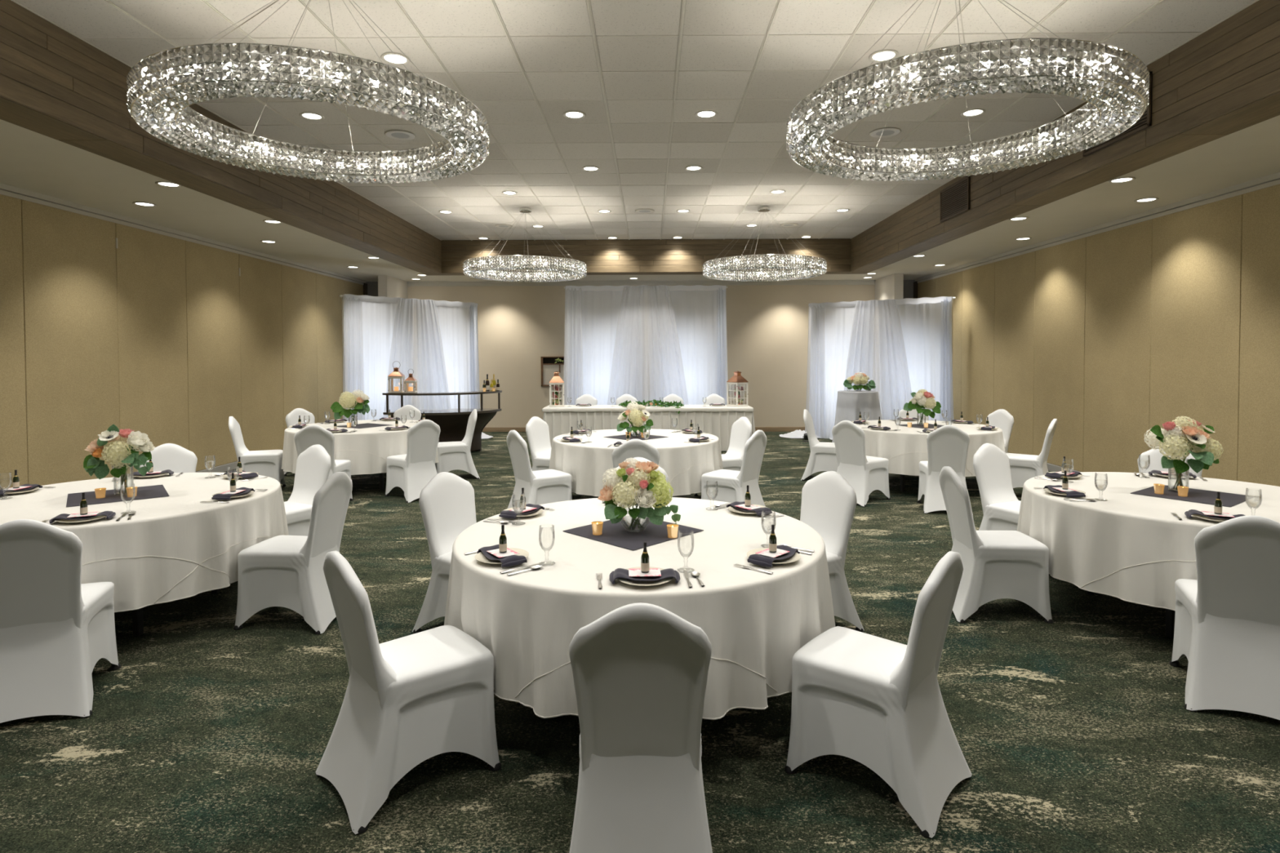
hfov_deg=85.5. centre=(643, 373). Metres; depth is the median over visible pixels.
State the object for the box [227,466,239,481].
goblet
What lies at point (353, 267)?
recessed light
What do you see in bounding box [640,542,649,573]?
bottle
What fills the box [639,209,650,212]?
grille
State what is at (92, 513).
menu card
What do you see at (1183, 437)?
flower arrangement
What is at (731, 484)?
banquet chair
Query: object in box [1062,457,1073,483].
goblet
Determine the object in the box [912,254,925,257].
recessed light
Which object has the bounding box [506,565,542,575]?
spoon
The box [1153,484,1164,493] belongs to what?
votive candle
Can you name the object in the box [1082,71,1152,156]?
vent grille
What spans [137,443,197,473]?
banquet chair
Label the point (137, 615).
round table
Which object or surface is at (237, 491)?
menu card
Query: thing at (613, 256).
beam
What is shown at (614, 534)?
mat
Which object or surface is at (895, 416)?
goblet
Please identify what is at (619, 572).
napkin
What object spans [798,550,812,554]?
knife
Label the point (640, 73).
ceiling
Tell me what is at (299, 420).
bottle
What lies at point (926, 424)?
votive candle
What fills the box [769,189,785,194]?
recessed light
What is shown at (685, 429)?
napkin
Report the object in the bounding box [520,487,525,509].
bottle
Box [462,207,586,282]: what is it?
ring chandelier
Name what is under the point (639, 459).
banquet chair
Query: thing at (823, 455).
banquet chair
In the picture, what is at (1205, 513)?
menu card
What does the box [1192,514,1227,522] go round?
dinner plate
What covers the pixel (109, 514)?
napkin
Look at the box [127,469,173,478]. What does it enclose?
napkin
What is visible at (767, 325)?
wall
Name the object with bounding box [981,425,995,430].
napkin
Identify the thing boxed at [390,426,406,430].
dinner plate
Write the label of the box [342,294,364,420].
curtain
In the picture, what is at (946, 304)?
curtain
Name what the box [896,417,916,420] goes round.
napkin
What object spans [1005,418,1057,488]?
banquet chair
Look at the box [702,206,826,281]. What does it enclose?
ring chandelier
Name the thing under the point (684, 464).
tablecloth
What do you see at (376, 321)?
curtain
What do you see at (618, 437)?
mat
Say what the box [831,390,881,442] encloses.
tablecloth
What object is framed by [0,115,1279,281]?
ceiling
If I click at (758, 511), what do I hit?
napkin
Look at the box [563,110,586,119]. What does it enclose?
recessed light
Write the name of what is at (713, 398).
banquet chair
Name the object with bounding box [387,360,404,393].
lantern
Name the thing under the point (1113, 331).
wall
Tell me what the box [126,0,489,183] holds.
ring chandelier
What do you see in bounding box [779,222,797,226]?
ceiling speaker
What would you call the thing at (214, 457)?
goblet
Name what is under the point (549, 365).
wall frame
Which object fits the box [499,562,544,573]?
knife
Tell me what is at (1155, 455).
banquet chair
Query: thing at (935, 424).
bottle
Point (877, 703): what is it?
banquet chair
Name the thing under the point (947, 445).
banquet chair
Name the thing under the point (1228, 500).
mat
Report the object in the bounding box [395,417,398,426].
bottle
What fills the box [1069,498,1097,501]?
spoon
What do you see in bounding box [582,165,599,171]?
recessed light
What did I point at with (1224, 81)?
beam
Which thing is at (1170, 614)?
round table
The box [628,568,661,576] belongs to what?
menu card
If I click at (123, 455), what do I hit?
flower arrangement
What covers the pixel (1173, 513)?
fork
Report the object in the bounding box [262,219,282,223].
recessed light
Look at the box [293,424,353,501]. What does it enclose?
banquet chair
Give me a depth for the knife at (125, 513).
3.85 m
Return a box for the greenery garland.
[618,399,684,413]
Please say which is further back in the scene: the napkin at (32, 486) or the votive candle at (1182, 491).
the napkin at (32, 486)
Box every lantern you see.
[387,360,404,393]
[404,368,417,393]
[549,371,564,407]
[726,370,748,406]
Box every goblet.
[0,471,13,499]
[120,483,136,514]
[204,455,216,478]
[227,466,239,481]
[324,411,329,423]
[351,417,357,431]
[409,410,414,422]
[511,492,525,525]
[538,524,555,566]
[577,420,582,435]
[585,426,591,442]
[643,428,649,439]
[671,417,677,432]
[677,529,694,573]
[706,480,718,510]
[760,510,776,547]
[863,412,869,425]
[894,416,901,430]
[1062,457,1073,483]
[1094,472,1107,501]
[1138,454,1150,478]
[1244,488,1262,515]
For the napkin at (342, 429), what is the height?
0.036 m
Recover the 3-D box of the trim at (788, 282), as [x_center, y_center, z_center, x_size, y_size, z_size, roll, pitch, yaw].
[-0.070,-1.975,15.095,10.200,0.100,0.050,0,1,0]
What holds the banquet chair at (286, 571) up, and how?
on the floor
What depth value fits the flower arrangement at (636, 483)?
3.43 m
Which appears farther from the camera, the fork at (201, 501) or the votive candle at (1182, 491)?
the votive candle at (1182, 491)
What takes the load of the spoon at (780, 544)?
on the tablecloth at (754, 622)
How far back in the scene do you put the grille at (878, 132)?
6.99 m
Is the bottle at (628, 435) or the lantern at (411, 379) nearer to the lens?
the bottle at (628, 435)
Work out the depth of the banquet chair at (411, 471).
8.01 m
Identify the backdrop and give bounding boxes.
[563,284,728,404]
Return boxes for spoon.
[127,512,135,519]
[483,520,509,523]
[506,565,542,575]
[690,571,704,586]
[714,502,733,506]
[779,544,814,551]
[1034,477,1058,480]
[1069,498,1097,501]
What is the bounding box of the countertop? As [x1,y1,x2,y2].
[391,408,496,413]
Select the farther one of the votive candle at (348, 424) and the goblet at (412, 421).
the goblet at (412, 421)
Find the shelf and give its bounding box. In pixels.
[386,391,491,393]
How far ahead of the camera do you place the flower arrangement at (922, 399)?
8.71 m
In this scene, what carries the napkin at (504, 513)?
on the dinner plate at (540, 510)
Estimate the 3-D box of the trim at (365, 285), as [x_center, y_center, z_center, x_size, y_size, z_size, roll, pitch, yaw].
[-6.007,-0.327,14.976,0.040,3.240,0.140,0,1,0]
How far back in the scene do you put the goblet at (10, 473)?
4.37 m
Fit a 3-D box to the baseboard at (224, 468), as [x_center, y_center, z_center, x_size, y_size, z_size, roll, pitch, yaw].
[-6.103,1.480,5.313,0.040,0.100,19.450,0,1,0]
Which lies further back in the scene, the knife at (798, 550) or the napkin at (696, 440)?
the napkin at (696, 440)
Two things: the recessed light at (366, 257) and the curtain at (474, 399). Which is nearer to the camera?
the recessed light at (366, 257)
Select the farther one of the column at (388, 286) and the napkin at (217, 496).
the column at (388, 286)
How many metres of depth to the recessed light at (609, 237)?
13.15 m
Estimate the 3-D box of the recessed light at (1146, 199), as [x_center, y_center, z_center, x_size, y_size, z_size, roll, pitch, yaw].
[5.327,-1.839,7.334,0.214,0.010,0.214,0,1,0]
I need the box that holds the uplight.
[802,432,808,441]
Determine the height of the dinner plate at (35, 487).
0.019 m
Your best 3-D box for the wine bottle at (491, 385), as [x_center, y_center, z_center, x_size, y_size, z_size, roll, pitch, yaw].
[-2.612,0.200,11.890,0.063,0.200,0.062,0,1,0]
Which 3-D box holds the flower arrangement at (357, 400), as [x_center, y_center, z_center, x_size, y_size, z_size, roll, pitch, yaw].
[-3.764,0.440,8.947,0.473,0.468,0.346,1,2,36]
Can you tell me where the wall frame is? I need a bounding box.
[541,356,564,386]
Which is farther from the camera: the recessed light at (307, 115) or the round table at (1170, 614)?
the recessed light at (307, 115)
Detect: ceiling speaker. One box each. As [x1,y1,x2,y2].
[384,129,416,140]
[494,224,512,227]
[635,208,654,213]
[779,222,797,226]
[869,127,901,137]
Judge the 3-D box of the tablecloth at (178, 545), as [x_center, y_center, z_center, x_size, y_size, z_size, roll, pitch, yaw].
[-3.385,1.033,4.477,1.882,0.493,1.920,0,1,0]
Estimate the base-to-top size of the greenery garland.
0.244 m
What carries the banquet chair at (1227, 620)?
on the floor
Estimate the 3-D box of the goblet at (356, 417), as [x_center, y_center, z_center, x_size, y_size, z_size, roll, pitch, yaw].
[-3.478,0.609,8.311,0.072,0.163,0.072,0,1,0]
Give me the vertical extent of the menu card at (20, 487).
0.002 m
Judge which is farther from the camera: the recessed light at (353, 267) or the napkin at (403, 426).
the recessed light at (353, 267)
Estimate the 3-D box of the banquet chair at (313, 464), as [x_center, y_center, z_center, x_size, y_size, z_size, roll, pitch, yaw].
[-2.817,1.054,5.458,0.482,0.930,0.584,1,2,29]
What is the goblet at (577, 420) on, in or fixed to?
on the tablecloth at (684, 464)
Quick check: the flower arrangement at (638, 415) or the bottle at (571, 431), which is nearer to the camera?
the bottle at (571, 431)
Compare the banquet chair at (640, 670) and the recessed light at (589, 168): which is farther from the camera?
the recessed light at (589, 168)
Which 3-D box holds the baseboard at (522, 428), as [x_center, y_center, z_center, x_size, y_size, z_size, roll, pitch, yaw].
[-0.062,1.224,15.190,10.200,0.100,0.018,0,1,0]
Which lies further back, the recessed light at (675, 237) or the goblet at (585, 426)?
the recessed light at (675, 237)
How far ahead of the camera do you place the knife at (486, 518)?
3.73 m
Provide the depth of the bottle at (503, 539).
3.01 m
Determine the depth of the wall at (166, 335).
8.39 m
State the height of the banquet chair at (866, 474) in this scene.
0.930 m
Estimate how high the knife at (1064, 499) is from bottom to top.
0.007 m
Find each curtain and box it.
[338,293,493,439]
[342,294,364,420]
[356,301,397,420]
[435,305,471,408]
[469,303,479,408]
[563,286,582,404]
[573,290,622,404]
[669,290,719,404]
[716,287,728,404]
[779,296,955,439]
[804,303,826,438]
[814,306,855,438]
[897,302,951,421]
[939,297,953,421]
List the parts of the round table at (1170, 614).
leg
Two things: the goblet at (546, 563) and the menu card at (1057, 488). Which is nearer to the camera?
the goblet at (546, 563)
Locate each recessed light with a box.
[132,201,156,206]
[155,181,182,187]
[260,240,276,243]
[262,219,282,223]
[298,111,324,120]
[346,266,359,268]
[366,257,380,258]
[380,52,410,65]
[438,210,453,213]
[477,237,488,239]
[502,191,517,195]
[532,225,544,227]
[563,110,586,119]
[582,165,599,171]
[597,209,611,213]
[607,236,617,239]
[671,236,683,239]
[676,209,689,213]
[684,165,702,171]
[694,110,717,118]
[745,224,757,226]
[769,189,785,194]
[800,235,812,238]
[835,208,849,212]
[868,49,898,62]
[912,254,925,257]
[960,108,986,117]
[1008,216,1028,221]
[1014,237,1031,240]
[1107,177,1135,183]
[1133,197,1159,202]
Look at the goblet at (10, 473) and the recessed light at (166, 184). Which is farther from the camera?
the recessed light at (166, 184)
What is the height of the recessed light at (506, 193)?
0.010 m
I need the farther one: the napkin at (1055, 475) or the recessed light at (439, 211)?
the recessed light at (439, 211)
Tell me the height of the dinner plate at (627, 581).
0.019 m
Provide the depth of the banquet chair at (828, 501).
4.16 m
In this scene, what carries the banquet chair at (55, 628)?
on the floor
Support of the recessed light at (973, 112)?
in the ceiling at (640, 73)
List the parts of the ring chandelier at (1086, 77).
power cord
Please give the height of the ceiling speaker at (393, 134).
0.009 m
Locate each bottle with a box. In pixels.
[12,469,19,488]
[80,492,88,515]
[147,459,153,472]
[230,472,235,492]
[236,457,242,473]
[297,415,301,425]
[333,419,337,429]
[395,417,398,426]
[482,380,486,391]
[484,373,489,391]
[489,379,493,391]
[492,373,496,391]
[496,379,499,391]
[498,524,506,553]
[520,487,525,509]
[570,426,573,438]
[626,430,629,441]
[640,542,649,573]
[689,419,692,430]
[697,426,700,438]
[744,484,751,506]
[768,524,777,553]
[878,416,880,426]
[933,419,937,430]
[960,411,963,421]
[986,417,989,426]
[1061,456,1066,473]
[1062,470,1068,489]
[1213,491,1222,514]
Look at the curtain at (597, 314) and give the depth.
13.82 m
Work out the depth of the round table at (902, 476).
8.39 m
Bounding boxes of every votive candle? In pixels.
[94,488,106,498]
[126,486,137,497]
[346,422,351,427]
[591,520,603,535]
[666,524,678,537]
[906,422,911,427]
[923,422,928,427]
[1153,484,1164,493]
[1177,485,1188,497]
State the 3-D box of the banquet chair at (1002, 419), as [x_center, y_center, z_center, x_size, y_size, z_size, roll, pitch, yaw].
[4.558,0.945,9.200,0.584,0.930,0.482,-1,2,-23]
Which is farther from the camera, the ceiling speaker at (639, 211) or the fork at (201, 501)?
the ceiling speaker at (639, 211)
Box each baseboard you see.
[195,449,283,472]
[482,426,804,431]
[1007,452,1079,471]
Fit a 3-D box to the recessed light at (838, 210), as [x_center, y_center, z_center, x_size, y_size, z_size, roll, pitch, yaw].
[3.078,-2.527,10.716,0.214,0.010,0.214,0,1,0]
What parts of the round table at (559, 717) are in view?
leg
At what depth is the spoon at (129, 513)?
3.88 m
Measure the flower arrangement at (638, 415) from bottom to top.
0.390 m
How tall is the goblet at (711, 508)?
0.163 m
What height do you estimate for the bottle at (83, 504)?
0.120 m
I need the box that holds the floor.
[0,431,1279,852]
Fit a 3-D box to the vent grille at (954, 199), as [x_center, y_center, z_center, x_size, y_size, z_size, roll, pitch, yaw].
[3.945,-2.210,8.796,0.021,0.420,0.820,0,1,0]
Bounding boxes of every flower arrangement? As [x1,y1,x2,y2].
[83,424,155,495]
[330,389,369,426]
[597,457,680,532]
[617,401,653,436]
[843,372,875,391]
[903,388,941,426]
[1143,416,1223,492]
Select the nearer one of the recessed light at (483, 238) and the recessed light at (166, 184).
the recessed light at (166, 184)
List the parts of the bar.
post, post, panel, post, post, panel, post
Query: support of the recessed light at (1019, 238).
in the ceiling at (30, 160)
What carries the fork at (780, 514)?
on the tablecloth at (754, 622)
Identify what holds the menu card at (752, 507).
on the napkin at (758, 511)
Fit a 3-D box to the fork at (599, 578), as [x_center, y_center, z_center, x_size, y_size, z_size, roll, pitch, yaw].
[-0.174,0.815,2.728,0.022,0.007,0.182,0,1,-5]
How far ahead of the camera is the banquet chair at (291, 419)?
9.73 m
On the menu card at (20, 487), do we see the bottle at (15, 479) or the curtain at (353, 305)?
the bottle at (15, 479)
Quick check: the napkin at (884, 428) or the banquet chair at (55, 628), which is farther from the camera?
the napkin at (884, 428)
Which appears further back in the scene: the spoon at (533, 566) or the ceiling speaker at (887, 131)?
the ceiling speaker at (887, 131)
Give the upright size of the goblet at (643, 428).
0.163 m
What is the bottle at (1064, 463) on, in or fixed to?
on the menu card at (1060, 472)
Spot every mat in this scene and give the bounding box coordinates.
[66,484,168,506]
[337,422,391,428]
[562,515,703,551]
[603,433,667,439]
[895,423,943,428]
[1130,484,1255,506]
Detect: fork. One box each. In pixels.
[200,501,229,502]
[595,573,602,588]
[733,564,773,573]
[758,514,783,519]
[1170,512,1182,519]
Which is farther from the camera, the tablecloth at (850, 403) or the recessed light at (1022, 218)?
the tablecloth at (850, 403)
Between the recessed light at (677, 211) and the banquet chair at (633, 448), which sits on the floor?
the banquet chair at (633, 448)
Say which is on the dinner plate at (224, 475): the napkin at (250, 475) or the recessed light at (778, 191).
the napkin at (250, 475)
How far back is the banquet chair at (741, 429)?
8.09 m
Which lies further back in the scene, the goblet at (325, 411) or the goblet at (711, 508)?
the goblet at (325, 411)
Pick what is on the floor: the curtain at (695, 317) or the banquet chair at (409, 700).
the banquet chair at (409, 700)
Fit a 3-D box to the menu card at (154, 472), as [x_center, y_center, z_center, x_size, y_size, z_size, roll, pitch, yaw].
[-3.676,0.737,5.162,0.126,0.002,0.096,-1,2,-29]
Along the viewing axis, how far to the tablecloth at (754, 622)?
2.80 m
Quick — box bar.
[382,390,502,451]
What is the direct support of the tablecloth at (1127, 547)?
on the round table at (1170, 614)
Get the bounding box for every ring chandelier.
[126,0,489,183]
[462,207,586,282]
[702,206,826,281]
[786,0,1149,181]
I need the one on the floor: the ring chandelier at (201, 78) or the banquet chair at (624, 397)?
the banquet chair at (624, 397)
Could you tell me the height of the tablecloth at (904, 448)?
0.493 m
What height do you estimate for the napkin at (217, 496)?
0.036 m
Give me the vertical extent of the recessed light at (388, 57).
0.010 m
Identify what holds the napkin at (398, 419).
on the dinner plate
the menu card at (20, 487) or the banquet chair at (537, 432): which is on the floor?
the banquet chair at (537, 432)
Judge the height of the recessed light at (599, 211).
0.010 m
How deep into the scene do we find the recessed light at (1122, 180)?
6.50 m
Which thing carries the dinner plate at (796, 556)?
on the tablecloth at (754, 622)
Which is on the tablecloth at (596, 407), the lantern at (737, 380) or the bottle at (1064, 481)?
the lantern at (737, 380)
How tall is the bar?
1.060 m
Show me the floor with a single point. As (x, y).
(1075, 733)
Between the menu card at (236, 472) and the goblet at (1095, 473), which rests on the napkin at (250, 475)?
the menu card at (236, 472)
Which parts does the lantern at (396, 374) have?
pane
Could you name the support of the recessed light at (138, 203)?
in the ceiling at (30, 160)
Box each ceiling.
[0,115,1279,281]
[11,0,1258,240]
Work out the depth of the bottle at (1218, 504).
3.71 m
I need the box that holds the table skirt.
[542,410,755,451]
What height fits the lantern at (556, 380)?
0.630 m
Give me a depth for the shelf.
11.53 m
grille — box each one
[391,133,409,137]
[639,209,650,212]
[875,129,894,135]
[939,175,969,222]
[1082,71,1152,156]
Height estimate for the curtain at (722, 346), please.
3.048 m
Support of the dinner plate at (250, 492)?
on the tablecloth at (178, 545)
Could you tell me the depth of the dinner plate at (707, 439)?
7.25 m
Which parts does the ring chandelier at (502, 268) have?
power cord, frame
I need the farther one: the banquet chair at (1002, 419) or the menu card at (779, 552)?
the banquet chair at (1002, 419)
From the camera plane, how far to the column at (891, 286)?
14.12 m
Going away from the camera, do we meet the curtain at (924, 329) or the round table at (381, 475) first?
the round table at (381, 475)
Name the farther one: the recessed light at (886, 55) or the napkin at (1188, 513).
the recessed light at (886, 55)
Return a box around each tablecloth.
[0,472,288,613]
[281,419,439,475]
[444,497,835,719]
[542,404,754,411]
[548,428,723,497]
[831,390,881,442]
[856,419,1004,476]
[1017,471,1279,611]
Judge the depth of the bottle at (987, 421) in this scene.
8.31 m
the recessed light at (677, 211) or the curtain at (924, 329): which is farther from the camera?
the curtain at (924, 329)
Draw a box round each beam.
[0,0,441,272]
[440,238,850,275]
[850,0,1279,271]
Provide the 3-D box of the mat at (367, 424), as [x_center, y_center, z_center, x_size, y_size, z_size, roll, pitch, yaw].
[-3.624,0.674,8.959,0.508,0.002,0.508,1,2,31]
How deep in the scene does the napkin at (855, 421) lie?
9.04 m
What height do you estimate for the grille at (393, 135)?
0.003 m
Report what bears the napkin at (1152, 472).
on the dinner plate at (1157, 474)
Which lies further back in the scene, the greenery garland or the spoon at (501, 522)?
the greenery garland
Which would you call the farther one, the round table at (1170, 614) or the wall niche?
the wall niche
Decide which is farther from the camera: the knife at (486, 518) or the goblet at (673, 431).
the goblet at (673, 431)
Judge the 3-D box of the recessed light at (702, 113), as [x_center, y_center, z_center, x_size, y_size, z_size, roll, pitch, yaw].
[0.583,-2.417,6.448,0.214,0.010,0.214,0,1,0]
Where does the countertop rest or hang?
on the bar
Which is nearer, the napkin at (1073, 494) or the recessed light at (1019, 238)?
the napkin at (1073, 494)
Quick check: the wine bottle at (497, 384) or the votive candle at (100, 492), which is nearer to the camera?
the votive candle at (100, 492)
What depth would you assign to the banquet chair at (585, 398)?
13.25 m
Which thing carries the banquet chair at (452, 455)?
on the floor
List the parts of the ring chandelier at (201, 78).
power cord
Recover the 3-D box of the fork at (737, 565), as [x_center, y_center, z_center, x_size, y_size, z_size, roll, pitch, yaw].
[0.455,0.810,2.876,0.182,0.007,0.022,1,2,41]
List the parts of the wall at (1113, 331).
panel, panel, panel, panel, panel, panel, panel, panel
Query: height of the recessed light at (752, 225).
0.010 m
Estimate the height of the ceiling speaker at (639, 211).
0.009 m
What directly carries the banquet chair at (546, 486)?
on the floor
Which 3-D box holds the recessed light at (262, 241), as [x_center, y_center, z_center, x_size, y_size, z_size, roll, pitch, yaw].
[-5.333,-1.875,9.841,0.214,0.010,0.214,0,1,0]
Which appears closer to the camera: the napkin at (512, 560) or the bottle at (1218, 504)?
the napkin at (512, 560)
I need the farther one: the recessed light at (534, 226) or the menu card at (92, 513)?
the recessed light at (534, 226)
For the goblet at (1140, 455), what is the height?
0.163 m
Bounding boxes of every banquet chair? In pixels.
[0,519,120,723]
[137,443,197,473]
[228,416,286,486]
[233,471,352,634]
[284,408,315,475]
[284,444,331,536]
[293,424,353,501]
[315,551,501,834]
[384,419,440,502]
[393,404,421,420]
[412,471,476,633]
[435,408,479,479]
[506,430,572,508]
[525,416,583,495]
[568,602,712,852]
[575,394,597,404]
[611,439,659,468]
[615,394,637,404]
[616,457,668,484]
[661,394,683,404]
[693,417,751,496]
[701,430,766,506]
[703,393,725,404]
[784,551,972,838]
[800,408,837,480]
[800,471,863,632]
[831,420,890,506]
[897,408,928,420]
[916,425,973,514]
[938,466,1053,623]
[973,443,1021,530]
[986,408,1013,453]
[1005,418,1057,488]
[1137,446,1202,476]
[1168,515,1279,719]
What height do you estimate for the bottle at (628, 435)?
0.120 m
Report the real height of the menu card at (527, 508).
0.002 m
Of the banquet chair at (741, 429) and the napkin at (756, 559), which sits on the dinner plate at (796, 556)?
the napkin at (756, 559)
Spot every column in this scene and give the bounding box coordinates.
[377,275,407,298]
[875,273,903,300]
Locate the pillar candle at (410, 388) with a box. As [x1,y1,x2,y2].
[408,386,413,391]
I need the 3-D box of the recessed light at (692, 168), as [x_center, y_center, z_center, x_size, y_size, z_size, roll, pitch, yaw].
[0.598,-2.462,8.297,0.214,0.010,0.214,0,1,0]
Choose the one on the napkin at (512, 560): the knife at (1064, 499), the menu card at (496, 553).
the menu card at (496, 553)
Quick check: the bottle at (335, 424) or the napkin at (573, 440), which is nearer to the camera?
the napkin at (573, 440)
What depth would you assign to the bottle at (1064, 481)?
4.41 m
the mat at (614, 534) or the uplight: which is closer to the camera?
the mat at (614, 534)
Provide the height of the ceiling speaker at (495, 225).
0.009 m
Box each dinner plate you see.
[4,486,39,494]
[55,511,106,523]
[133,472,168,477]
[212,490,254,498]
[222,471,257,478]
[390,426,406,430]
[475,547,528,564]
[504,506,543,517]
[560,438,582,441]
[617,566,673,586]
[688,438,710,441]
[728,504,767,514]
[746,547,800,564]
[952,421,968,423]
[1043,488,1085,496]
[1045,471,1082,478]
[1153,472,1191,478]
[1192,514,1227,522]
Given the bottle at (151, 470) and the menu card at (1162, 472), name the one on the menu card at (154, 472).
the bottle at (151, 470)
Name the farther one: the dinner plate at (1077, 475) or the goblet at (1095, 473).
the dinner plate at (1077, 475)
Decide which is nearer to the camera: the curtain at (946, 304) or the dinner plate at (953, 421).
the dinner plate at (953, 421)
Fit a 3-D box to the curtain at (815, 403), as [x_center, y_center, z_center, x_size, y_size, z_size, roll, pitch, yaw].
[3.459,-0.056,13.939,0.450,2.703,0.101,1,2,36]
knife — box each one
[115,512,127,520]
[486,518,519,522]
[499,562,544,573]
[683,569,692,587]
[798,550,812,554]
[1063,498,1098,499]
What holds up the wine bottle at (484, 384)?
on the bar
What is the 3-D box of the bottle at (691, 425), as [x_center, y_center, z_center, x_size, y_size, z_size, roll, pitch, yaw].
[0.552,0.596,8.037,0.033,0.120,0.034,-1,2,-33]
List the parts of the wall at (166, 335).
panel, panel, panel, panel, panel, panel, panel, panel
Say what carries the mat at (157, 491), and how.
on the tablecloth at (178, 545)
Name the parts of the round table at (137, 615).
leg, leg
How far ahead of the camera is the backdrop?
13.79 m
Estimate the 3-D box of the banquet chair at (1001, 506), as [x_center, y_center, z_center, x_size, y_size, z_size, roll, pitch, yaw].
[2.938,1.041,5.427,0.482,0.930,0.584,-1,2,-27]
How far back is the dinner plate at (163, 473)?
5.13 m
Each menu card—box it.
[8,486,30,489]
[66,511,99,517]
[139,471,161,474]
[220,489,245,493]
[229,471,249,475]
[486,547,519,557]
[509,506,537,512]
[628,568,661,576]
[733,503,761,510]
[755,548,789,557]
[1052,487,1077,491]
[1056,471,1075,475]
[1160,471,1183,475]
[1200,511,1235,517]
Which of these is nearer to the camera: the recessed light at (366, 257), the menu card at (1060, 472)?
the menu card at (1060, 472)
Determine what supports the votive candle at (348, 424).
on the mat at (367, 424)
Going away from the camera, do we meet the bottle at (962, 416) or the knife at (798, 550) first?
the knife at (798, 550)
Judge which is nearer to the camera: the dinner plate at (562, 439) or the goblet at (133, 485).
the goblet at (133, 485)
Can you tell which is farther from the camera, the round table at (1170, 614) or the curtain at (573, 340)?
the curtain at (573, 340)
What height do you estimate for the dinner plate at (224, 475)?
0.019 m
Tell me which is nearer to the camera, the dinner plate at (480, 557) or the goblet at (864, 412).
the dinner plate at (480, 557)
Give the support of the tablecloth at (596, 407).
on the banquet table
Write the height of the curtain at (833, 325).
2.703 m
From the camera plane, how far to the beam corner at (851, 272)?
13.58 m
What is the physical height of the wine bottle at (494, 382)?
0.290 m
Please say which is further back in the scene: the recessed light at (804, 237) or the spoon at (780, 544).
the recessed light at (804, 237)
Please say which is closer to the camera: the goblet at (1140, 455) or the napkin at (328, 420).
the goblet at (1140, 455)
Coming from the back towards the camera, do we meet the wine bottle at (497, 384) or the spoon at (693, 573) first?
the wine bottle at (497, 384)
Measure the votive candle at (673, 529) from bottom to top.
0.058 m
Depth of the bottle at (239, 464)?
5.11 m
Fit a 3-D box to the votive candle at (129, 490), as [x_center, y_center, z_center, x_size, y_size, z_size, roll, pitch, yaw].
[-3.267,0.755,4.417,0.060,0.058,0.060,0,1,0]
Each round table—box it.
[132,589,219,635]
[379,472,383,489]
[553,715,724,720]
[900,474,965,491]
[1087,591,1175,638]
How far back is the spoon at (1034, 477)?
4.93 m
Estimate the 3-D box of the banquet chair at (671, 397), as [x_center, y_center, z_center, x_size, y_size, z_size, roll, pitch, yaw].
[0.550,0.861,13.025,0.482,0.930,0.584,0,1,0]
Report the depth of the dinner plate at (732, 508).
3.93 m
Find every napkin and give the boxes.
[0,484,42,495]
[48,511,115,524]
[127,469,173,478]
[211,487,254,500]
[223,470,257,479]
[292,423,306,427]
[324,418,346,422]
[326,428,347,432]
[379,417,400,420]
[384,425,408,430]
[476,544,527,567]
[498,503,544,519]
[562,435,580,442]
[573,428,591,433]
[608,568,679,584]
[681,428,702,433]
[688,435,708,442]
[726,501,772,515]
[746,544,799,567]
[853,419,865,423]
[867,425,890,430]
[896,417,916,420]
[951,419,973,423]
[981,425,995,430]
[1043,484,1085,497]
[1044,470,1081,478]
[1148,470,1196,478]
[1184,509,1245,519]
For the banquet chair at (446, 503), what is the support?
on the floor
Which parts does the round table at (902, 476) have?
leg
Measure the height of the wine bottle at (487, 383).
0.290 m
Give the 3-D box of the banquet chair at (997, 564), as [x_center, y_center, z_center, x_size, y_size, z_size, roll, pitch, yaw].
[2.244,1.066,4.472,0.584,0.930,0.482,0,1,3]
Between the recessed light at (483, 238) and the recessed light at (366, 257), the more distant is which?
the recessed light at (483, 238)
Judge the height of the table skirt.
0.693 m
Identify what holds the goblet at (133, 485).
on the tablecloth at (178, 545)
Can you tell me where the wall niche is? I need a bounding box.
[365,280,915,298]
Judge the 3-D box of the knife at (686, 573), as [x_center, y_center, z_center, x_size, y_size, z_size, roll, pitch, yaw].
[0.175,0.813,2.756,0.016,0.007,0.212,0,1,-2]
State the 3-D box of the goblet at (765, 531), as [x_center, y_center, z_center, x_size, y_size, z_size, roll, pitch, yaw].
[0.582,0.724,3.226,0.072,0.163,0.072,0,1,0]
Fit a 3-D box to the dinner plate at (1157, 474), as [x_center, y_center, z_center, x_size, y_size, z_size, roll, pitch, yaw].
[3.848,0.743,5.041,0.232,0.019,0.232,1,2,31]
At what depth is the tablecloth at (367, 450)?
8.20 m
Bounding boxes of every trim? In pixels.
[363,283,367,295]
[407,280,875,286]
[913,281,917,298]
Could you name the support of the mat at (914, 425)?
on the tablecloth at (904, 448)
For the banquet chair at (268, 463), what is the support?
on the floor
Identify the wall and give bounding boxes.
[0,182,365,489]
[407,284,875,427]
[915,172,1279,486]
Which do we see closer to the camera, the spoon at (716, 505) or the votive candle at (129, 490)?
the spoon at (716, 505)
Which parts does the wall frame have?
panel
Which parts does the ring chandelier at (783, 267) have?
frame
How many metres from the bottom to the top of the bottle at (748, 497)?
0.120 m
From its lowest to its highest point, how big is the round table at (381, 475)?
0.748 m
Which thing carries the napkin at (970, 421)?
on the dinner plate at (953, 421)
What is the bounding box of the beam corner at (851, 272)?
[421,260,869,275]

